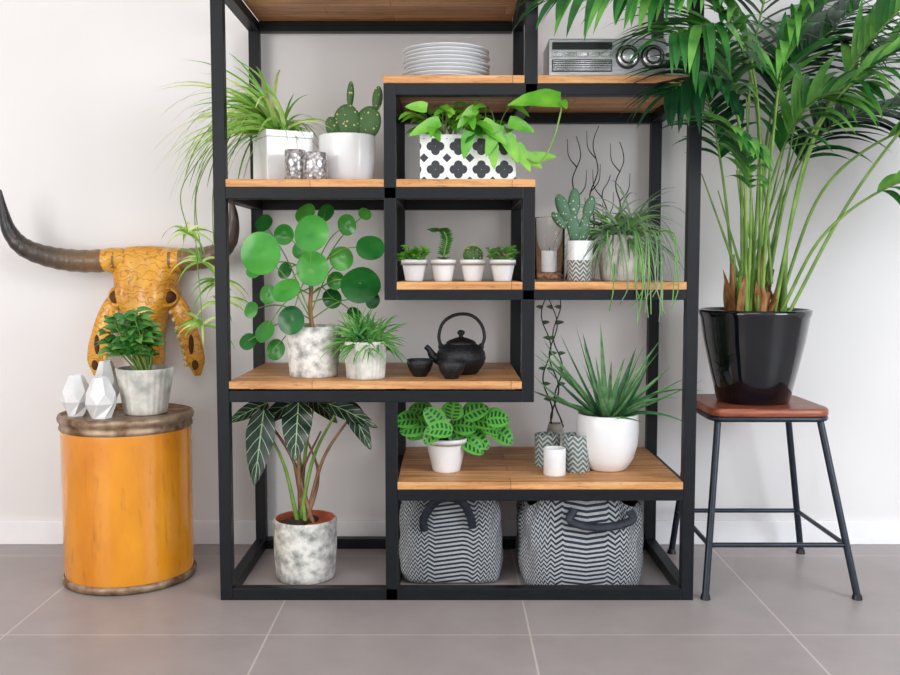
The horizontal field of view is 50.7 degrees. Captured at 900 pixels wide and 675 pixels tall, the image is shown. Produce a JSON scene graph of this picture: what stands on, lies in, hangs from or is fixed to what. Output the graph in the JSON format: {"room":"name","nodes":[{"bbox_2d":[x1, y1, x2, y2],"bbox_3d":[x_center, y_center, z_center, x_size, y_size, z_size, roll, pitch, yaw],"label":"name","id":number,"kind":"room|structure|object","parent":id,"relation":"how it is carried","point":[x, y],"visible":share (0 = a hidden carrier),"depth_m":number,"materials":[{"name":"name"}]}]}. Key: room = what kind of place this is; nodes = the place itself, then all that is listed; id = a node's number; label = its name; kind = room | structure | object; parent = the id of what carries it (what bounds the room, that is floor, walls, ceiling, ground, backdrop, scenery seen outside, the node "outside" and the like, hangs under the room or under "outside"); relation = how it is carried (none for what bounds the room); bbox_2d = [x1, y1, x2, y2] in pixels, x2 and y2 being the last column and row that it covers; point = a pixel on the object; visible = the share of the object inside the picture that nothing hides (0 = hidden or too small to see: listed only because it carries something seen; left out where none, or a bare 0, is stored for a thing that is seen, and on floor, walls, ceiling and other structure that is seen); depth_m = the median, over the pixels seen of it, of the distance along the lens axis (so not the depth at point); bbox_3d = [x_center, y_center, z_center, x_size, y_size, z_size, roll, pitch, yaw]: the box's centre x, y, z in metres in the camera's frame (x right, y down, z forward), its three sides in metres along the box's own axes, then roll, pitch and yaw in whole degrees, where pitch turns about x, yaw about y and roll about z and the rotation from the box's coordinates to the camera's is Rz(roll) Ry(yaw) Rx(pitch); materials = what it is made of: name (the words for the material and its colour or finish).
{"room":"living room","nodes":[
{"label":"living room","id":0,"kind":"room"},
{"bbox_2d":[0,0,899,519],"bbox_3d":[0.100,-0.563,3.579,7.400,2.800,0.100,0,4,0],"label":"wall","id":1,"kind":"structure","parent":0,"point":[82,123],"depth_m":3.54,"materials":[{"name":"white paint"}]},
{"bbox_2d":[0,190,238,375],"bbox_3d":[-1.173,-0.192,3.457,0.843,0.672,0.195,0,4,0],"label":"skull","id":2,"kind":"object","parent":1,"relation":"attached to","point":[142,276],"visible":0.79,"depth_m":3.42},
{"bbox_2d":[0,520,899,544],"bbox_3d":[0.100,0.742,3.616,7.400,0.092,0.015,0,4,0],"label":"baseboard","id":3,"kind":"structure","parent":1,"relation":"attached to","point":[12,532],"depth_m":3.61,"materials":[{"name":"white paint"}]},
{"bbox_2d":[0,545,899,674],"bbox_3d":[0.100,1.003,1.026,7.400,0.050,5.220,0,4,0],"label":"floor","id":4,"kind":"structure","parent":0,"point":[769,611],"depth_m":2.80,"materials":[{"name":"grey tile"}]},
{"bbox_2d":[56,403,196,595],"bbox_3d":[-1.095,0.531,3.237,0.442,0.565,0.442,0,4,0],"label":"drum","id":5,"kind":"object","parent":4,"relation":"on","point":[127,481],"visible":0.84,"depth_m":3.06,"materials":[{"name":"orange paint"},{"name":"weathered brown wood"}]},
{"bbox_2d":[61,374,88,416],"bbox_3d":[-1.242,0.192,3.164,0.097,0.136,0.096,0,4,0],"label":"vase","id":6,"kind":"object","parent":5,"relation":"on","point":[73,397],"visible":0.94,"depth_m":3.13,"materials":[{"name":"ceramic"}]},
{"bbox_2d":[85,377,116,418],"bbox_3d":[-1.142,0.197,3.108,0.093,0.134,0.102,0,4,0],"label":"vase","id":7,"kind":"object","parent":5,"relation":"on","point":[100,400],"visible":1,"depth_m":3.08,"materials":[{"name":"ceramic"}]},
{"bbox_2d":[95,360,118,408],"bbox_3d":[-1.190,0.165,3.291,0.090,0.170,0.083,0,4,0],"label":"vase","id":8,"kind":"object","parent":5,"relation":"on","point":[105,368],"visible":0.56,"depth_m":3.27,"materials":[{"name":"ceramic"}]},
{"bbox_2d":[94,306,173,415],"bbox_3d":[-1.071,0.074,3.207,0.273,0.363,0.245,0,4,0],"label":"potted plant","id":9,"kind":"object","parent":5,"relation":"on","point":[144,388],"visible":1,"depth_m":3.15,"materials":[{"name":"plant"}]},
{"bbox_2d":[232,402,377,584],"bbox_3d":[-0.486,0.502,3.205,0.501,0.632,0.244,0,4,0],"label":"potted alocasia","id":10,"kind":"object","parent":4,"relation":"on","point":[305,538],"visible":0.98,"depth_m":3.14,"materials":[{"name":"plant"}]},
{"bbox_2d":[399,501,502,582],"bbox_3d":[0.003,0.653,3.250,0.354,0.318,0.334,0,4,0],"label":"woven storage basket","id":11,"kind":"object","parent":4,"relation":"on","point":[440,541],"visible":0.73,"depth_m":3.14,"materials":[{"name":"fabric"}]},
{"bbox_2d":[210,0,703,599],"bbox_3d":[0.021,-0.323,3.220,1.497,2.274,0.590,0,4,0],"label":"shelving unit","id":12,"kind":"object","parent":4,"relation":"on","point":[500,473],"visible":0.85,"depth_m":2.98,"materials":[{"name":"black metal"}]},
{"bbox_2d":[153,53,330,350],"bbox_3d":[-0.666,-0.443,3.134,0.616,0.985,0.666,-1,4,-13],"label":"spider plant","id":13,"kind":"object","parent":12,"relation":"on","point":[269,130],"visible":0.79,"depth_m":3.08,"materials":[{"name":"green plant"}]},
{"bbox_2d":[284,149,305,178],"bbox_3d":[-0.488,-0.541,2.994,0.066,0.098,0.066,0,4,0],"label":"glass votive","id":14,"kind":"object","parent":12,"relation":"on","point":[293,157],"visible":0.66,"depth_m":2.96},
{"bbox_2d":[239,203,383,377],"bbox_3d":[-0.459,-0.157,3.080,0.499,0.568,0.258,0,4,0],"label":"potted pilea","id":15,"kind":"object","parent":12,"relation":"on","point":[260,251],"visible":0.98,"depth_m":3.03,"materials":[{"name":"plant"}]},
{"bbox_2d":[302,151,327,178],"bbox_3d":[-0.424,-0.535,2.984,0.080,0.088,0.080,0,4,0],"label":"glass votive","id":16,"kind":"object","parent":12,"relation":"on","point":[314,164],"visible":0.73,"depth_m":2.95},
{"bbox_2d":[318,81,382,178],"bbox_3d":[-0.337,-0.669,3.110,0.186,0.336,0.186,4,6,44],"label":"prickly pear cactus","id":17,"kind":"object","parent":12,"relation":"on","point":[349,144],"visible":0.95,"depth_m":3.06,"materials":[{"name":"white ceramic"}]},
{"bbox_2d":[318,305,408,379],"bbox_3d":[-0.278,0.013,3.028,0.305,0.236,0.282,0,4,0],"label":"spider plant","id":18,"kind":"object","parent":12,"relation":"on","point":[365,347],"visible":0.99,"depth_m":2.99,"materials":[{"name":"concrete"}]},
{"bbox_2d":[397,245,430,280],"bbox_3d":[-0.122,-0.242,3.102,0.104,0.117,0.128,-2,5,-24],"label":"potted succulent","id":19,"kind":"object","parent":12,"relation":"on","point":[414,269],"visible":0.99,"depth_m":3.07,"materials":[{"name":"white ceramic"}]},
{"bbox_2d":[407,358,432,376],"bbox_3d":[-0.098,0.098,3.095,0.086,0.056,0.086,0,4,0],"label":"teacup","id":20,"kind":"object","parent":12,"relation":"on","point":[419,367],"visible":1,"depth_m":3.07,"materials":[{"name":"black ceramic"}]},
{"bbox_2d":[427,228,455,280],"bbox_3d":[-0.022,-0.271,3.099,0.086,0.174,0.086,4,6,45],"label":"potted cactus","id":21,"kind":"object","parent":12,"relation":"on","point":[443,269],"visible":0.96,"depth_m":3.08,"materials":[{"name":"white ceramic"}]},
{"bbox_2d":[402,42,489,74],"bbox_3d":[-0.013,-0.862,3.050,0.284,0.105,0.280,0,4,0],"label":"plates","id":22,"kind":"object","parent":12,"relation":"on","point":[437,58],"visible":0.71,"depth_m":2.95,"materials":[{"name":"white ceramic"}]},
{"bbox_2d":[438,360,464,378],"bbox_3d":[0.005,0.103,3.031,0.086,0.056,0.086,0,4,0],"label":"teacup","id":23,"kind":"object","parent":12,"relation":"on","point":[450,369],"visible":1,"depth_m":3.00,"materials":[{"name":"black ceramic"}]},
{"bbox_2d":[424,312,485,374],"bbox_3d":[0.030,0.018,3.174,0.183,0.205,0.166,3,5,34],"label":"teapot","id":24,"kind":"object","parent":12,"relation":"on","point":[465,349],"visible":0.91,"depth_m":3.13,"materials":[{"name":"black metal"}]},
{"bbox_2d":[398,402,512,472],"bbox_3d":[0.013,0.319,3.110,0.390,0.249,0.210,0,4,0],"label":"plant","id":25,"kind":"object","parent":12,"relation":"on","point":[446,442],"visible":0.98,"depth_m":3.08,"materials":[{"name":"green plant"}]},
{"bbox_2d":[460,243,485,280],"bbox_3d":[0.075,-0.246,3.100,0.086,0.124,0.086,0,4,0],"label":"barrel cactus","id":26,"kind":"object","parent":12,"relation":"on","point":[472,265],"visible":0.95,"depth_m":3.07,"materials":[{"name":"white ceramic"}]},
{"bbox_2d":[399,89,567,178],"bbox_3d":[0.098,-0.627,2.987,0.512,0.271,0.283,0,4,0],"label":"pothos","id":27,"kind":"object","parent":12,"relation":"on","point":[482,151],"visible":0.99,"depth_m":2.94,"materials":[{"name":"plant"}]},
{"bbox_2d":[486,245,518,280],"bbox_3d":[0.172,-0.243,3.106,0.114,0.118,0.108,0,4,0],"label":"potted succulent","id":28,"kind":"object","parent":12,"relation":"on","point":[502,267],"visible":0.98,"depth_m":3.07,"materials":[{"name":"white ceramic"}]},
{"bbox_2d":[534,431,559,467],"bbox_3d":[0.330,0.381,3.226,0.086,0.110,0.086,0,4,0],"label":"votive","id":29,"kind":"object","parent":12,"relation":"on","point":[543,439],"visible":0.62,"depth_m":3.19,"materials":[{"name":"ceramic"}]},
{"bbox_2d":[535,217,564,280],"bbox_3d":[0.325,-0.288,3.107,0.100,0.207,0.100,0,4,0],"label":"hurricane candle holder","id":30,"kind":"object","parent":12,"relation":"on","point":[549,238],"visible":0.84,"depth_m":3.06,"materials":[{"name":"clear glass"}]},
{"bbox_2d":[536,300,564,445],"bbox_3d":[0.373,0.137,3.464,0.106,0.561,0.080,2,5,22],"label":"twigs","id":31,"kind":"object","parent":12,"relation":"on","point":[557,427],"visible":0.77,"depth_m":3.45,"materials":[{"name":"grey plant"}]},
{"bbox_2d":[543,446,565,476],"bbox_3d":[0.340,0.402,3.088,0.072,0.088,0.072,0,4,0],"label":"votive holder","id":32,"kind":"object","parent":12,"relation":"on","point":[554,456],"visible":1,"depth_m":3.06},
{"bbox_2d":[551,188,595,280],"bbox_3d":[0.395,-0.332,3.054,0.147,0.302,0.084,0,4,0],"label":"cactus","id":33,"kind":"object","parent":12,"relation":"on","point":[568,211],"depth_m":3.04,"materials":[{"name":"green plant"}]},
{"bbox_2d":[562,432,589,472],"bbox_3d":[0.418,0.380,3.146,0.092,0.122,0.092,0,4,0],"label":"votive","id":34,"kind":"object","parent":12,"relation":"on","point":[577,460],"visible":0.84,"depth_m":3.11,"materials":[{"name":"ceramic"}]},
{"bbox_2d":[565,126,629,279],"bbox_3d":[0.520,-0.483,3.414,0.254,0.555,0.090,0,4,0],"label":"branches","id":35,"kind":"object","parent":12,"relation":"on","point":[591,190],"visible":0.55,"depth_m":3.40,"materials":[{"name":"wood"}]},
{"bbox_2d":[543,39,665,74],"bbox_3d":[0.486,-0.878,3.012,0.363,0.143,0.204,0,4,0],"label":"radio","id":36,"kind":"object","parent":12,"relation":"on","point":[560,56],"visible":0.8,"depth_m":2.93,"materials":[{"name":"silver metal"}]},
{"bbox_2d":[534,323,699,471],"bbox_3d":[0.541,0.194,3.181,0.564,0.488,0.581,0,4,0],"label":"aloe","id":37,"kind":"object","parent":12,"relation":"on","point":[610,425],"visible":0.98,"depth_m":3.12,"materials":[{"name":"green plant"}]},
{"bbox_2d":[563,180,684,323],"bbox_3d":[0.561,-0.279,3.121,0.435,0.445,0.449,0,4,0],"label":"potted plant","id":38,"kind":"object","parent":12,"relation":"on","point":[622,246],"visible":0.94,"depth_m":3.05,"materials":[{"name":"green plant"}]},
{"bbox_2d":[515,501,643,584],"bbox_3d":[0.439,0.656,3.212,0.419,0.319,0.352,0,4,0],"label":"woven storage basket","id":39,"kind":"object","parent":4,"relation":"on","point":[557,542],"visible":0.8,"depth_m":3.08,"materials":[{"name":"fabric"}]},
{"bbox_2d":[667,394,862,600],"bbox_3d":[1.053,0.516,3.242,0.516,0.598,0.522,0,4,0],"label":"metal stool","id":40,"kind":"object","parent":4,"relation":"on","point":[798,409],"visible":0.83,"depth_m":3.06,"materials":[{"name":"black metal"}]},
{"bbox_2d":[512,0,899,405],"bbox_3d":[1.118,-0.667,2.971,1.879,1.801,1.057,0,4,0],"label":"potted palm","id":41,"kind":"object","parent":40,"relation":"on","point":[755,345],"visible":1,"depth_m":3.05,"materials":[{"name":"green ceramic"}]}
]}

